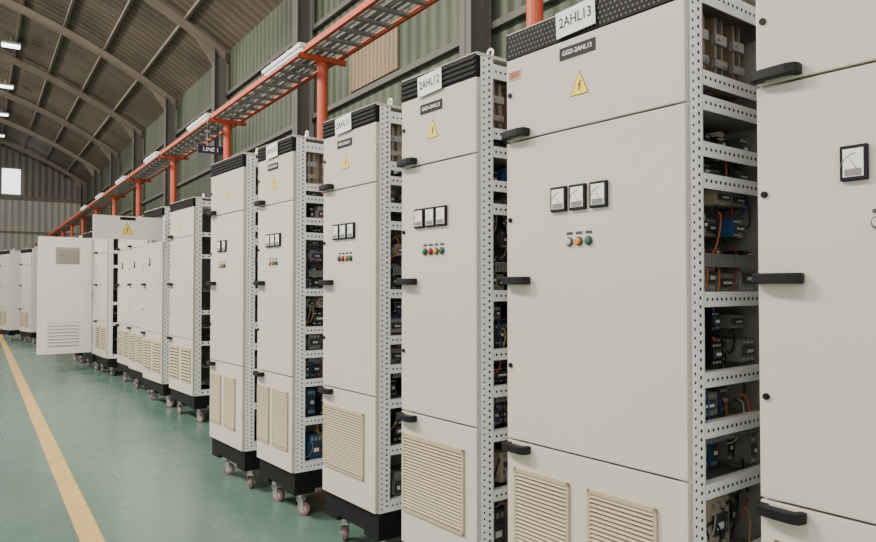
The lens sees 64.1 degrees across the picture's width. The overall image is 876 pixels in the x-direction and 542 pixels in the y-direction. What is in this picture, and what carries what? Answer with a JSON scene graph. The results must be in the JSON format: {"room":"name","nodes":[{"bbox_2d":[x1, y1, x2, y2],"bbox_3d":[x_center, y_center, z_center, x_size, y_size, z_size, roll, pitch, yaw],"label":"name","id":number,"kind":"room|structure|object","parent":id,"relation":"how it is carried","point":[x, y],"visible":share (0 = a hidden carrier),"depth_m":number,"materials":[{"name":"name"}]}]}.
{"room":"factory floor","nodes":[
{"label":"factory floor","id":0,"kind":"room"},
{"bbox_2d":[0,145,79,250],"bbox_3d":[-28.363,-2.818,34.141,20.000,10.000,0.100,1,-1,-33],"label":"wall","id":1,"kind":"structure","parent":0,"point":[37,180],"depth_m":38.19,"materials":[{"name":"grey metal"}]},
{"bbox_2d":[2,168,20,193],"bbox_3d":[-22.952,-4.818,37.649,0.850,1.350,0.030,1,-1,-33],"label":"window","id":2,"kind":"structure","parent":1,"relation":"in","point":[11,178],"depth_m":37.63,"materials":[{"name":"white"}]},
{"bbox_2d":[0,0,24,146],"bbox_3d":[-10.228,-7.120,17.367,0.070,0.090,48.000,1,-1,-33],"label":"beam","id":3,"kind":"structure","parent":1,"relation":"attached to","point":[22,1],"depth_m":22.55,"materials":[{"name":"metal"}]},
{"bbox_2d":[0,195,79,203],"bbox_3d":[-28.342,-4.020,34.043,19.900,0.200,0.110,1,-1,-33],"label":"trim","id":4,"kind":"structure","parent":1,"relation":"attached to","point":[1,196],"depth_m":38.28,"materials":[{"name":"paint"}]},
{"bbox_2d":[0,231,79,234],"bbox_3d":[-28.342,-2.171,34.003,19.900,0.100,0.110,1,-1,-33],"label":"trim","id":5,"kind":"structure","parent":1,"relation":"attached to","point":[0,231],"depth_m":38.01,"materials":[{"name":"paint"}]},
{"bbox_2d":[21,0,75,155],"bbox_3d":[-9.392,-6.723,17.908,0.070,0.090,48.000,1,-1,-33],"label":"beam","id":6,"kind":"structure","parent":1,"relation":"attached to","point":[72,3],"depth_m":21.93,"materials":[{"name":"metal"}]},
{"bbox_2d":[42,0,133,165],"bbox_3d":[-8.557,-6.255,18.447,0.070,0.090,48.000,1,-1,-33],"label":"beam","id":7,"kind":"structure","parent":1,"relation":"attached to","point":[129,3],"depth_m":20.82,"materials":[{"name":"metal"}]},
{"bbox_2d":[63,0,202,176],"bbox_3d":[-7.721,-5.710,18.984,0.070,0.090,48.000,1,-1,-33],"label":"beam","id":8,"kind":"structure","parent":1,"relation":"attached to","point":[197,3],"depth_m":19.45,"materials":[{"name":"metal"}]},
{"bbox_2d":[0,0,283,183],"bbox_3d":[-15.159,-6.774,14.120,19.800,3.050,48.000,1,-1,-33],"label":"ceiling","id":9,"kind":"structure","parent":0,"point":[144,29],"depth_m":20.69,"materials":[{"name":"metal"}]},
{"bbox_2d":[0,79,13,88],"bbox_3d":[-15.844,-6.884,25.640,0.520,0.290,0.400,1,-1,-33],"label":"ceiling lamp","id":10,"kind":"object","parent":9,"relation":"hanging from","point":[2,85],"visible":1,"depth_m":25.57,"materials":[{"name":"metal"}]},
{"bbox_2d":[0,85,12,88],"bbox_3d":[-15.844,-6.749,25.637,0.480,0.020,0.360,1,-1,-33],"label":"diffuser","id":11,"kind":"object","parent":10,"relation":"attached to","point":[1,86],"depth_m":25.57,"materials":[{"name":"white plastic"}]},
{"bbox_2d":[1,40,20,48],"bbox_3d":[-12.989,-6.977,21.294,0.520,0.290,0.400,1,-1,-33],"label":"ceiling lamp","id":12,"kind":"object","parent":9,"relation":"hanging from","point":[8,44],"visible":1,"depth_m":21.21,"materials":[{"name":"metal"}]},
{"bbox_2d":[2,43,19,48],"bbox_3d":[-12.989,-6.842,21.292,0.480,0.020,0.360,1,-1,-33],"label":"diffuser","id":13,"kind":"object","parent":12,"relation":"attached to","point":[9,45],"depth_m":21.21,"materials":[{"name":"white plastic"}]},
{"bbox_2d":[0,334,403,541],"bbox_3d":[-15.159,1.800,13.936,20.000,0.100,48.000,1,-1,-33],"label":"floor","id":14,"kind":"structure","parent":0,"point":[144,470],"depth_m":5.50,"materials":[{"name":"green paint"}]},
{"bbox_2d":[0,249,31,340],"bbox_3d":[-11.347,0.632,18.827,0.818,2.445,0.664,-1,-2,43],"label":"tall cabinet","id":15,"kind":"object","parent":14,"relation":"on","point":[10,269],"visible":0.6,"depth_m":18.48,"materials":[{"name":"white metal"}]},
{"bbox_2d":[3,311,6,324],"bbox_3d":[-11.463,1.245,18.520,0.265,0.365,0.012,-1,-2,43],"label":"vent grille","id":16,"kind":"object","parent":15,"relation":"attached to","point":[4,312],"depth_m":18.50,"materials":[{"name":"beige plastic"}]},
{"bbox_2d":[19,248,37,343],"bbox_3d":[-10.274,0.613,17.977,0.818,2.445,0.664,-1,-2,43],"label":"tall cabinet","id":17,"kind":"object","parent":14,"relation":"on","point":[29,257],"visible":0.56,"depth_m":17.61,"materials":[{"name":"white metal"}]},
{"bbox_2d":[20,312,23,326],"bbox_3d":[-10.643,1.232,17.904,0.265,0.365,0.012,-1,-2,43],"label":"vent grille","id":18,"kind":"object","parent":17,"relation":"attached to","point":[21,313],"depth_m":17.89,"materials":[{"name":"beige plastic"}]},
{"bbox_2d":[24,312,27,326],"bbox_3d":[-10.390,1.227,17.670,0.265,0.365,0.012,-1,-2,43],"label":"vent grille","id":19,"kind":"object","parent":17,"relation":"attached to","point":[25,313],"depth_m":17.69,"materials":[{"name":"beige plastic"}]},
{"bbox_2d":[0,334,104,541],"bbox_3d":[-9.414,1.778,15.317,0.120,0.002,44.000,1,-1,-33],"label":"floor line","id":20,"kind":"object","parent":14,"relation":"on","point":[86,528],"depth_m":5.53,"materials":[{"name":"paint"}]},
{"bbox_2d":[36,231,98,369],"bbox_3d":[-6.252,0.490,12.247,1.440,2.445,0.838,1,-2,-38],"label":"tall cabinet","id":21,"kind":"object","parent":14,"relation":"on","point":[66,275],"visible":0.49,"depth_m":11.75,"materials":[{"name":"white metal"}]},
{"bbox_2d":[46,321,78,346],"bbox_3d":[-6.270,1.051,11.701,0.480,0.420,0.016,1,-2,-38],"label":"vent grille","id":22,"kind":"object","parent":21,"relation":"attached to","point":[58,333],"depth_m":11.70,"materials":[{"name":"beige metal"}]},
{"bbox_2d":[56,247,79,263],"bbox_3d":[-6.222,-0.258,11.766,0.360,0.280,0.016,1,-2,-38],"label":"vent grille","id":23,"kind":"object","parent":21,"relation":"attached to","point":[64,255],"depth_m":11.77,"materials":[{"name":"grey metal"}]},
{"bbox_2d":[64,223,79,236],"bbox_3d":[-12.699,0.161,24.252,0.480,3.620,0.240,1,-1,-33],"label":"post","id":24,"kind":"object","parent":14,"relation":"on","point":[70,224],"visible":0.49,"depth_m":24.25,"materials":[{"name":"metal"}]},
{"bbox_2d":[73,235,84,362],"bbox_3d":[-6.746,0.518,13.536,0.664,2.445,0.808,1,-2,-38],"label":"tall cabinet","id":25,"kind":"object","parent":14,"relation":"on","point":[75,355],"visible":0.12,"depth_m":13.13,"materials":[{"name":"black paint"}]},
{"bbox_2d":[74,216,91,234],"bbox_3d":[-11.041,0.106,21.728,0.480,3.620,0.240,1,-1,-33],"label":"post","id":26,"kind":"object","parent":14,"relation":"on","point":[81,217],"visible":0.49,"depth_m":21.73,"materials":[{"name":"metal"}]},
{"bbox_2d":[80,182,86,234],"bbox_3d":[-18.988,-1.247,37.430,0.380,7.000,0.320,1,-1,-33],"label":"steel column","id":27,"kind":"structure","parent":14,"relation":"on","point":[83,192],"depth_m":37.47,"materials":[{"name":"grey metal"}]},
{"bbox_2d":[0,139,88,189],"bbox_3d":[-27.062,-6.110,32.230,19.800,3.300,0.100,1,-1,-33],"label":"arch","id":28,"kind":"object","parent":27,"relation":"on","point":[77,180],"visible":1,"depth_m":36.56,"materials":[{"name":"paint"}]},
{"bbox_2d":[87,206,105,214],"bbox_3d":[-9.383,0.052,19.205,0.480,3.620,0.240,1,-1,-33],"label":"post","id":29,"kind":"object","parent":14,"relation":"on","point":[95,208],"visible":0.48,"depth_m":19.21,"materials":[{"name":"metal"}]},
{"bbox_2d":[93,169,100,214],"bbox_3d":[-16.216,-1.337,33.210,0.380,7.000,0.320,1,-1,-33],"label":"steel column","id":30,"kind":"structure","parent":14,"relation":"on","point":[96,179],"depth_m":33.26,"materials":[{"name":"grey metal"}]},
{"bbox_2d":[0,117,102,176],"bbox_3d":[-24.290,-6.200,28.010,19.800,3.300,0.100,1,-1,-33],"label":"arch","id":31,"kind":"object","parent":30,"relation":"on","point":[90,167],"visible":1,"depth_m":32.30,"materials":[{"name":"paint"}]},
{"bbox_2d":[93,238,117,375],"bbox_3d":[-5.305,0.478,11.671,0.664,2.445,0.808,1,-2,-38],"label":"tall cabinet","id":32,"kind":"object","parent":14,"relation":"on","point":[106,310],"visible":0.52,"depth_m":11.38,"materials":[{"name":"white metal"}]},
{"bbox_2d":[95,326,99,348],"bbox_3d":[-5.659,1.097,11.634,0.012,0.365,0.300,1,-2,-38],"label":"vent grille","id":33,"kind":"object","parent":32,"relation":"attached to","point":[97,328],"depth_m":11.63,"materials":[{"name":"beige plastic"}]},
{"bbox_2d":[101,327,105,349],"bbox_3d":[-5.415,1.091,11.318,0.012,0.365,0.300,1,-2,-38],"label":"vent grille","id":34,"kind":"object","parent":32,"relation":"attached to","point":[103,329],"depth_m":11.30,"materials":[{"name":"beige plastic"}]},
{"bbox_2d":[110,154,117,215],"bbox_3d":[-13.443,-1.428,28.991,0.380,7.000,0.320,1,-1,-33],"label":"steel column","id":35,"kind":"structure","parent":14,"relation":"on","point":[114,161],"depth_m":29.02,"materials":[{"name":"grey metal"}]},
{"bbox_2d":[0,90,120,160],"bbox_3d":[-21.517,-6.291,23.790,19.800,3.300,0.100,1,-1,-33],"label":"arch","id":36,"kind":"object","parent":35,"relation":"on","point":[108,151],"visible":1,"depth_m":28.03,"materials":[{"name":"paint"}]},
{"bbox_2d":[103,194,125,215],"bbox_3d":[-7.725,-0.002,16.681,0.480,3.620,0.240,1,-1,-33],"label":"post","id":37,"kind":"object","parent":14,"relation":"on","point":[114,197],"visible":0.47,"depth_m":16.68,"materials":[{"name":"metal"}]},
{"bbox_2d":[115,239,135,384],"bbox_3d":[-4.436,0.454,10.561,0.664,2.445,0.718,1,-2,-38],"label":"tall cabinet","id":38,"kind":"object","parent":14,"relation":"on","point":[123,251],"visible":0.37,"depth_m":10.40,"materials":[{"name":"white metal"}]},
{"bbox_2d":[117,330,121,354],"bbox_3d":[-4.778,1.073,10.508,0.012,0.365,0.250,1,-2,-38],"label":"vent grille","id":39,"kind":"object","parent":38,"relation":"attached to","point":[119,332],"depth_m":10.52,"materials":[{"name":"beige plastic"}]},
{"bbox_2d":[123,331,127,356],"bbox_3d":[-4.570,1.067,10.239,0.012,0.365,0.270,1,-2,-38],"label":"vent grille","id":40,"kind":"object","parent":38,"relation":"attached to","point":[125,333],"depth_m":10.24,"materials":[{"name":"beige plastic"}]},
{"bbox_2d":[93,206,173,406],"bbox_3d":[-3.555,0.411,8.540,1.380,2.445,0.829,1,-2,-38],"label":"tall cabinet","id":41,"kind":"object","parent":14,"relation":"on","point":[154,228],"visible":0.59,"depth_m":8.33,"materials":[{"name":"white metal"}]},
{"bbox_2d":[143,339,150,369],"bbox_3d":[-3.632,1.035,8.731,0.012,0.365,0.300,1,-2,-38],"label":"vent grille","id":42,"kind":"object","parent":41,"relation":"attached to","point":[146,342],"depth_m":8.72,"materials":[{"name":"beige plastic"}]},
{"bbox_2d":[152,341,160,372],"bbox_3d":[-3.388,1.028,8.415,0.012,0.365,0.300,1,-2,-38],"label":"vent grille","id":43,"kind":"object","parent":41,"relation":"attached to","point":[156,345],"depth_m":8.40,"materials":[{"name":"beige plastic"}]},
{"bbox_2d":[132,129,141,216],"bbox_3d":[-10.671,-1.519,24.771,0.380,7.000,0.320,1,-1,-33],"label":"steel column","id":44,"kind":"structure","parent":14,"relation":"on","point":[137,139],"depth_m":24.80,"materials":[{"name":"grey metal"}]},
{"bbox_2d":[0,51,144,139],"bbox_3d":[-18.745,-6.381,19.570,19.800,3.300,0.100,1,-1,-33],"label":"arch","id":45,"kind":"object","parent":44,"relation":"on","point":[127,125],"visible":1,"depth_m":23.76,"materials":[{"name":"paint"}]},
{"bbox_2d":[126,216,150,393],"bbox_3d":[-3.913,0.438,9.786,0.664,2.445,0.768,1,-2,-38],"label":"tall cabinet","id":46,"kind":"object","parent":14,"relation":"on","point":[136,270],"visible":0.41,"depth_m":9.61,"materials":[{"name":"white metal"}]},
{"bbox_2d":[129,333,134,360],"bbox_3d":[-4.255,1.057,9.734,0.012,0.365,0.300,1,-2,-38],"label":"vent grille","id":47,"kind":"object","parent":46,"relation":"attached to","point":[131,335],"depth_m":9.73,"materials":[{"name":"beige plastic"}]},
{"bbox_2d":[136,335,142,362],"bbox_3d":[-4.035,1.051,9.449,0.012,0.365,0.280,1,-2,-38],"label":"vent grille","id":48,"kind":"object","parent":46,"relation":"attached to","point":[139,338],"depth_m":9.43,"materials":[{"name":"beige plastic"}]},
{"bbox_2d":[126,178,151,216],"bbox_3d":[-6.066,-0.056,14.158,0.480,3.620,0.240,1,-1,-33],"label":"post","id":49,"kind":"object","parent":14,"relation":"on","point":[138,181],"visible":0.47,"depth_m":14.14,"materials":[{"name":"metal"}]},
{"bbox_2d":[163,96,175,215],"bbox_3d":[-7.898,-1.609,20.551,0.380,7.000,0.320,1,-1,-33],"label":"steel column","id":50,"kind":"structure","parent":14,"relation":"on","point":[170,110],"depth_m":20.57,"materials":[{"name":"grey metal"}]},
{"bbox_2d":[0,0,178,109],"bbox_3d":[-15.972,-6.472,15.351,19.800,3.300,0.100,1,-1,-33],"label":"arch","id":51,"kind":"object","parent":50,"relation":"on","point":[159,93],"visible":1,"depth_m":19.49,"materials":[{"name":"paint"}]},
{"bbox_2d":[158,154,188,203],"bbox_3d":[-4.409,-0.110,11.634,0.480,3.620,0.240,1,-1,-33],"label":"post","id":52,"kind":"object","parent":14,"relation":"on","point":[173,159],"visible":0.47,"depth_m":11.62,"materials":[{"name":"metal"}]},
{"bbox_2d":[35,0,438,244],"bbox_3d":[-9.273,-1.800,19.077,0.410,0.078,44.000,1,-1,-33],"label":"cable tray","id":53,"kind":"object","parent":52,"relation":"on","point":[247,95],"visible":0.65,"depth_m":7.49,"materials":[{"name":"orange paint"}]},
{"bbox_2d":[115,176,126,184],"bbox_3d":[-6.422,-1.843,14.250,0.124,0.072,1.000,1,-1,-33],"label":"light","id":54,"kind":"object","parent":53,"relation":"attached to","point":[122,178],"visible":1,"depth_m":14.15,"materials":[{"name":"white plastic"}]},
{"bbox_2d":[144,151,159,163],"bbox_3d":[-4.775,-1.897,11.743,0.124,0.072,1.000,1,-1,-33],"label":"light","id":55,"kind":"object","parent":53,"relation":"attached to","point":[156,153],"visible":1,"depth_m":11.61,"materials":[{"name":"white plastic"}]},
{"bbox_2d":[187,113,210,131],"bbox_3d":[-3.128,-1.951,9.236,0.124,0.072,1.000,1,-1,-33],"label":"light","id":56,"kind":"object","parent":53,"relation":"attached to","point":[205,116],"visible":0.93,"depth_m":9.12,"materials":[{"name":"white plastic"}]},
{"bbox_2d":[197,145,222,154],"bbox_3d":[-3.002,-1.762,9.254,0.340,0.420,0.021,1,-1,-33],"label":"sign","id":57,"kind":"object","parent":53,"relation":"hanging from","point":[200,148],"visible":0.98,"depth_m":9.24,"materials":[{"name":"black"}]},
{"bbox_2d":[262,42,305,76],"bbox_3d":[-1.453,-2.006,6.687,0.124,0.072,1.000,1,-1,-33],"label":"light","id":58,"kind":"object","parent":53,"relation":"attached to","point":[300,46],"visible":0.93,"depth_m":6.59,"materials":[{"name":"white plastic"}]},
{"bbox_2d":[166,193,212,421],"bbox_3d":[-2.596,0.396,7.861,0.664,2.445,0.808,1,-2,-38],"label":"tall cabinet","id":59,"kind":"object","parent":14,"relation":"on","point":[190,225],"visible":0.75,"depth_m":7.61,"materials":[{"name":"white metal"}]},
{"bbox_2d":[169,345,178,379],"bbox_3d":[-2.950,1.016,7.825,0.012,0.365,0.300,1,-2,-38],"label":"vent grille","id":60,"kind":"object","parent":59,"relation":"attached to","point":[174,349],"depth_m":7.82,"materials":[{"name":"beige plastic"}]},
{"bbox_2d":[181,347,190,383],"bbox_3d":[-2.706,1.009,7.508,0.012,0.365,0.300,1,-2,-38],"label":"vent grille","id":61,"kind":"object","parent":59,"relation":"attached to","point":[185,351],"depth_m":7.50,"materials":[{"name":"beige plastic"}]},
{"bbox_2d":[182,235,210,240],"bbox_3d":[-2.582,-0.382,7.887,0.370,0.038,0.740,1,-2,-38],"label":"shelf","id":62,"kind":"object","parent":59,"relation":"attached to","point":[204,237],"depth_m":7.84,"materials":[{"name":"silver metal"}]},
{"bbox_2d":[201,359,212,367],"bbox_3d":[-2.582,1.018,7.857,0.370,0.038,0.740,1,-2,-38],"label":"shelf","id":63,"kind":"object","parent":59,"relation":"attached to","point":[203,361],"depth_m":7.79,"materials":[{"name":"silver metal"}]},
{"bbox_2d":[211,47,226,177],"bbox_3d":[-5.126,-1.700,16.331,0.380,7.000,0.320,1,-1,-33],"label":"steel column","id":64,"kind":"structure","parent":14,"relation":"on","point":[219,66],"depth_m":16.37,"materials":[{"name":"metal"}]},
{"bbox_2d":[144,0,229,63],"bbox_3d":[-13.200,-6.563,11.131,19.800,3.300,0.100,1,-1,-33],"label":"arch","id":65,"kind":"object","parent":64,"relation":"on","point":[207,44],"visible":1,"depth_m":16.08,"materials":[{"name":"paint"}]},
{"bbox_2d":[208,117,245,159],"bbox_3d":[-2.750,-0.165,9.111,0.480,3.620,0.240,1,-1,-33],"label":"post","id":66,"kind":"object","parent":14,"relation":"on","point":[228,124],"visible":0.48,"depth_m":9.10,"materials":[{"name":"metal"}]},
{"bbox_2d":[206,148,260,487],"bbox_3d":[-1.338,0.342,5.340,0.664,2.445,0.648,1,-2,-38],"label":"tall cabinet","id":67,"kind":"object","parent":14,"relation":"on","point":[233,213],"visible":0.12,"depth_m":5.05,"materials":[{"name":"white metal"}]},
{"bbox_2d":[210,373,220,424],"bbox_3d":[-1.680,0.961,5.288,0.012,0.365,0.200,1,-2,-38],"label":"vent grille","id":68,"kind":"object","parent":67,"relation":"attached to","point":[215,378],"depth_m":5.29,"materials":[{"name":"beige plastic"}]},
{"bbox_2d":[224,376,235,430],"bbox_3d":[-1.509,0.957,5.066,0.012,0.365,0.200,1,-2,-38],"label":"vent grille","id":69,"kind":"object","parent":67,"relation":"attached to","point":[229,381],"depth_m":5.06,"materials":[{"name":"beige plastic"}]},
{"bbox_2d":[253,131,323,514],"bbox_3d":[-0.838,0.329,4.727,0.664,2.445,0.538,1,-2,-38],"label":"tall cabinet","id":70,"kind":"object","parent":14,"relation":"on","point":[291,168],"visible":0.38,"depth_m":4.48,"materials":[{"name":"white metal"}]},
{"bbox_2d":[257,384,268,442],"bbox_3d":[-1.165,0.948,4.655,0.012,0.365,0.180,1,-2,-38],"label":"vent grille","id":71,"kind":"object","parent":70,"relation":"attached to","point":[262,389],"depth_m":4.65,"materials":[{"name":"beige plastic"}]},
{"bbox_2d":[272,389,287,450],"bbox_3d":[-1.006,0.943,4.449,0.012,0.365,0.220,1,-2,-38],"label":"vent grille","id":72,"kind":"object","parent":70,"relation":"attached to","point":[279,396],"depth_m":4.44,"materials":[{"name":"beige plastic"}]},
{"bbox_2d":[278,200,323,207],"bbox_3d":[-0.823,-0.449,4.753,0.370,0.038,0.470,1,-2,-38],"label":"shelf","id":73,"kind":"object","parent":70,"relation":"attached to","point":[308,205],"depth_m":4.57,"materials":[{"name":"silver metal"}]},
{"bbox_2d":[292,0,312,136],"bbox_3d":[-2.353,-1.790,12.111,0.380,7.000,0.320,1,-1,-33],"label":"steel column","id":74,"kind":"structure","parent":14,"relation":"on","point":[302,9],"depth_m":12.14,"materials":[{"name":"grey metal"}]},
{"bbox_2d":[298,52,346,193],"bbox_3d":[-1.092,-0.219,6.587,0.480,3.620,0.240,1,-1,-33],"label":"post","id":75,"kind":"object","parent":14,"relation":"on","point":[322,62],"visible":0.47,"depth_m":6.58,"materials":[{"name":"metal"}]},
{"bbox_2d":[318,98,404,541],"bbox_3d":[-0.260,0.312,3.963,0.664,2.445,0.566,1,-2,-38],"label":"tall cabinet","id":76,"kind":"object","parent":14,"relation":"on","point":[361,391],"visible":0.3,"depth_m":3.71,"materials":[{"name":"white metal"}]},
{"bbox_2d":[323,403,363,480],"bbox_3d":[-0.519,0.919,3.803,0.012,0.345,0.430,1,-2,-38],"label":"vent grille","id":77,"kind":"object","parent":76,"relation":"attached to","point":[343,425],"depth_m":3.79,"materials":[{"name":"beige plastic"}]},
{"bbox_2d":[344,389,401,398],"bbox_3d":[-0.246,0.694,3.964,0.370,0.038,0.498,1,-2,-38],"label":"shelf","id":78,"kind":"object","parent":76,"relation":"attached to","point":[397,394],"depth_m":3.81,"materials":[{"name":"silver metal"}]},
{"bbox_2d":[345,182,401,196],"bbox_3d":[-0.246,-0.466,3.989,0.370,0.038,0.498,1,-2,-38],"label":"shelf","id":79,"kind":"object","parent":76,"relation":"attached to","point":[397,189],"depth_m":3.86,"materials":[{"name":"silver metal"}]},
{"bbox_2d":[390,441,401,444],"bbox_3d":[-0.246,0.934,3.959,0.370,0.038,0.498,1,-2,-38],"label":"shelf","id":80,"kind":"object","parent":76,"relation":"attached to","point":[391,442],"depth_m":3.83,"materials":[{"name":"silver metal"}]},
{"bbox_2d":[396,48,510,541],"bbox_3d":[0.221,0.296,3.174,0.664,2.445,0.533,1,-2,-38],"label":"tall cabinet","id":81,"kind":"object","parent":14,"relation":"on","point":[454,416],"visible":0.46,"depth_m":2.94,"materials":[{"name":"white metal"}]},
{"bbox_2d":[422,244,426,254],"bbox_3d":[-0.060,-0.093,3.063,0.016,0.048,0.031,1,-1,-33],"label":"light","id":82,"kind":"object","parent":81,"relation":"attached to","point":[424,246],"depth_m":3.06,"materials":[{"name":"green plastic"}]},
{"bbox_2d":[427,244,432,254],"bbox_3d":[-0.036,-0.094,3.031,0.016,0.048,0.031,1,-1,-33],"label":"light","id":83,"kind":"object","parent":81,"relation":"attached to","point":[429,246],"depth_m":3.03,"materials":[{"name":"red plastic"}]},
{"bbox_2d":[402,433,464,535],"bbox_3d":[-0.028,0.902,3.001,0.012,0.345,0.430,1,-2,-38],"label":"vent grille","id":84,"kind":"object","parent":81,"relation":"attached to","point":[433,468],"depth_m":2.98,"materials":[{"name":"beige plastic"}]},
{"bbox_2d":[433,243,438,254],"bbox_3d":[-0.011,-0.094,2.999,0.016,0.048,0.031,1,-1,-33],"label":"light","id":85,"kind":"object","parent":81,"relation":"attached to","point":[435,245],"depth_m":3.00,"materials":[{"name":"orange plastic"}]},
{"bbox_2d":[439,243,444,253],"bbox_3d":[0.013,-0.095,2.968,0.016,0.048,0.031,1,-1,-33],"label":"light","id":86,"kind":"object","parent":81,"relation":"attached to","point":[441,245],"depth_m":2.96,"materials":[{"name":"green plastic"}]},
{"bbox_2d":[427,154,506,169],"bbox_3d":[0.236,-0.482,3.199,0.370,0.038,0.465,1,-2,-38],"label":"shelf","id":87,"kind":"object","parent":81,"relation":"attached to","point":[498,163],"depth_m":3.06,"materials":[{"name":"silver metal"}]},
{"bbox_2d":[427,415,507,428],"bbox_3d":[0.236,0.677,3.174,0.370,0.038,0.465,1,-2,-38],"label":"shelf","id":88,"kind":"object","parent":81,"relation":"attached to","point":[500,424],"depth_m":3.02,"materials":[{"name":"silver metal"}]},
{"bbox_2d":[494,481,505,487],"bbox_3d":[0.236,0.917,3.169,0.370,0.038,0.465,1,-2,-38],"label":"shelf","id":89,"kind":"object","parent":81,"relation":"attached to","point":[497,484],"depth_m":3.03,"materials":[{"name":"silver metal"}]},
{"bbox_2d":[459,0,490,57],"bbox_3d":[0.419,-1.881,7.891,0.380,7.000,0.320,1,-1,-33],"label":"steel column","id":90,"kind":"structure","parent":14,"relation":"on","point":[474,15],"depth_m":7.90,"materials":[{"name":"grey metal"}]},
{"bbox_2d":[526,0,542,26],"bbox_3d":[0.566,-0.273,4.063,0.480,3.620,0.240,1,-1,-33],"label":"post","id":91,"kind":"object","parent":14,"relation":"on","point":[534,8],"visible":0.02,"depth_m":4.05,"materials":[{"name":"metal"}]},
{"bbox_2d":[501,0,763,541],"bbox_3d":[0.716,0.281,2.491,0.664,2.445,0.760,1,-2,-38],"label":"tall cabinet","id":92,"kind":"object","parent":14,"relation":"on","point":[633,257],"visible":0.97,"depth_m":2.26,"materials":[{"name":"white metal"}]},
{"bbox_2d":[513,467,569,541],"bbox_3d":[0.359,0.900,2.457,0.012,0.365,0.265,1,-2,-38],"label":"vent grille","id":93,"kind":"object","parent":92,"relation":"attached to","point":[541,498],"depth_m":2.46,"materials":[{"name":"beige plastic"}]},
{"bbox_2d":[565,232,572,245],"bbox_3d":[0.441,-0.108,2.371,0.016,0.048,0.031,1,-1,-33],"label":"light","id":94,"kind":"object","parent":92,"relation":"attached to","point":[568,235],"depth_m":2.37,"materials":[{"name":"grey plastic"}]},
{"bbox_2d":[574,231,582,245],"bbox_3d":[0.467,-0.109,2.338,0.016,0.048,0.031,1,-1,-33],"label":"light","id":95,"kind":"object","parent":92,"relation":"attached to","point":[578,235],"depth_m":2.34,"materials":[{"name":"orange plastic"}]},
{"bbox_2d":[584,230,592,244],"bbox_3d":[0.496,-0.109,2.307,0.006,0.049,0.031,1,-2,-38],"label":"light","id":96,"kind":"object","parent":92,"relation":"attached to","point":[588,234],"depth_m":2.30,"materials":[{"name":"green plastic"}]},
{"bbox_2d":[587,489,657,541],"bbox_3d":[0.571,0.895,2.184,0.012,0.365,0.265,1,-2,-38],"label":"vent grille","id":97,"kind":"object","parent":92,"relation":"attached to","point":[612,516],"depth_m":2.19,"materials":[{"name":"beige plastic"}]},
{"bbox_2d":[536,444,744,479],"bbox_3d":[0.730,0.663,2.492,0.370,0.038,0.692,1,-2,-38],"label":"shelf","id":98,"kind":"object","parent":92,"relation":"attached to","point":[724,466],"depth_m":2.36,"materials":[{"name":"silver metal"}]},
{"bbox_2d":[535,105,756,137],"bbox_3d":[0.730,-0.497,2.517,0.370,0.038,0.692,1,-2,-38],"label":"shelf","id":99,"kind":"object","parent":92,"relation":"attached to","point":[712,122],"depth_m":2.33,"materials":[{"name":"silver metal"}]},
{"bbox_2d":[706,412,733,419],"bbox_3d":[0.730,0.483,2.496,0.370,0.038,0.692,1,-2,-38],"label":"shelf","id":100,"kind":"object","parent":92,"relation":"attached to","point":[712,415],"depth_m":2.24,"materials":[{"name":"silver metal"}]},
{"bbox_2d":[729,535,750,541],"bbox_3d":[0.730,0.903,2.487,0.370,0.038,0.692,1,-2,-38],"label":"shelf","id":101,"kind":"object","parent":92,"relation":"attached to","point":[732,538],"depth_m":2.38,"materials":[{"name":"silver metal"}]},
{"bbox_2d":[750,0,875,541],"bbox_3d":[1.333,0.265,1.739,0.664,2.445,0.808,1,-2,-38],"label":"tall cabinet","id":102,"kind":"object","parent":14,"relation":"on","point":[815,75],"visible":1,"depth_m":1.76,"materials":[{"name":"white metal"}]},
{"bbox_2d":[789,62,874,81],"bbox_3d":[1.348,-0.513,1.764,0.370,0.038,0.740,1,-2,-38],"label":"shelf","id":103,"kind":"object","parent":102,"relation":"attached to","point":[871,62],"depth_m":1.85,"materials":[{"name":"silver metal"}]},
{"bbox_2d":[794,504,875,524],"bbox_3d":[1.348,0.646,1.739,0.370,0.038,0.740,1,-2,-38],"label":"shelf","id":104,"kind":"object","parent":102,"relation":"attached to","point":[794,504],"depth_m":1.83,"materials":[{"name":"silver metal"}]},
{"bbox_2d":[871,209,875,228],"bbox_3d":[1.038,-0.123,1.651,0.006,0.049,0.031,1,-2,-38],"label":"light","id":105,"kind":"object","parent":102,"relation":"attached to","point":[873,211],"depth_m":1.66,"materials":[{"name":"grey plastic"}]},
{"bbox_2d":[86,0,584,298],"bbox_3d":[-6.843,-1.642,19.474,0.100,7.020,48.000,1,-1,-33],"label":"wall","id":106,"kind":"structure","parent":0,"point":[436,26],"depth_m":13.70,"materials":[{"name":"metal"}]},
{"bbox_2d":[87,0,355,202],"bbox_3d":[-6.923,-4.073,19.474,0.090,0.080,48.000,1,-1,-33],"label":"trim","id":107,"kind":"structure","parent":106,"relation":"attached to","point":[346,3],"depth_m":14.68,"materials":[{"name":"grey paint"}]},
{"bbox_2d":[86,0,555,231],"bbox_3d":[-6.923,-2.523,19.440,0.090,0.080,48.000,1,-1,-33],"label":"trim","id":108,"kind":"structure","parent":106,"relation":"attached to","point":[520,12],"depth_m":9.93,"materials":[{"name":"grey paint"}]},
{"bbox_2d":[350,19,398,92],"bbox_3d":[-0.970,-3.177,10.441,0.025,0.700,1.500,1,-1,-33],"label":"window","id":109,"kind":"structure","parent":106,"relation":"in","point":[379,58],"depth_m":10.35,"materials":[{"name":"beige plastic"}]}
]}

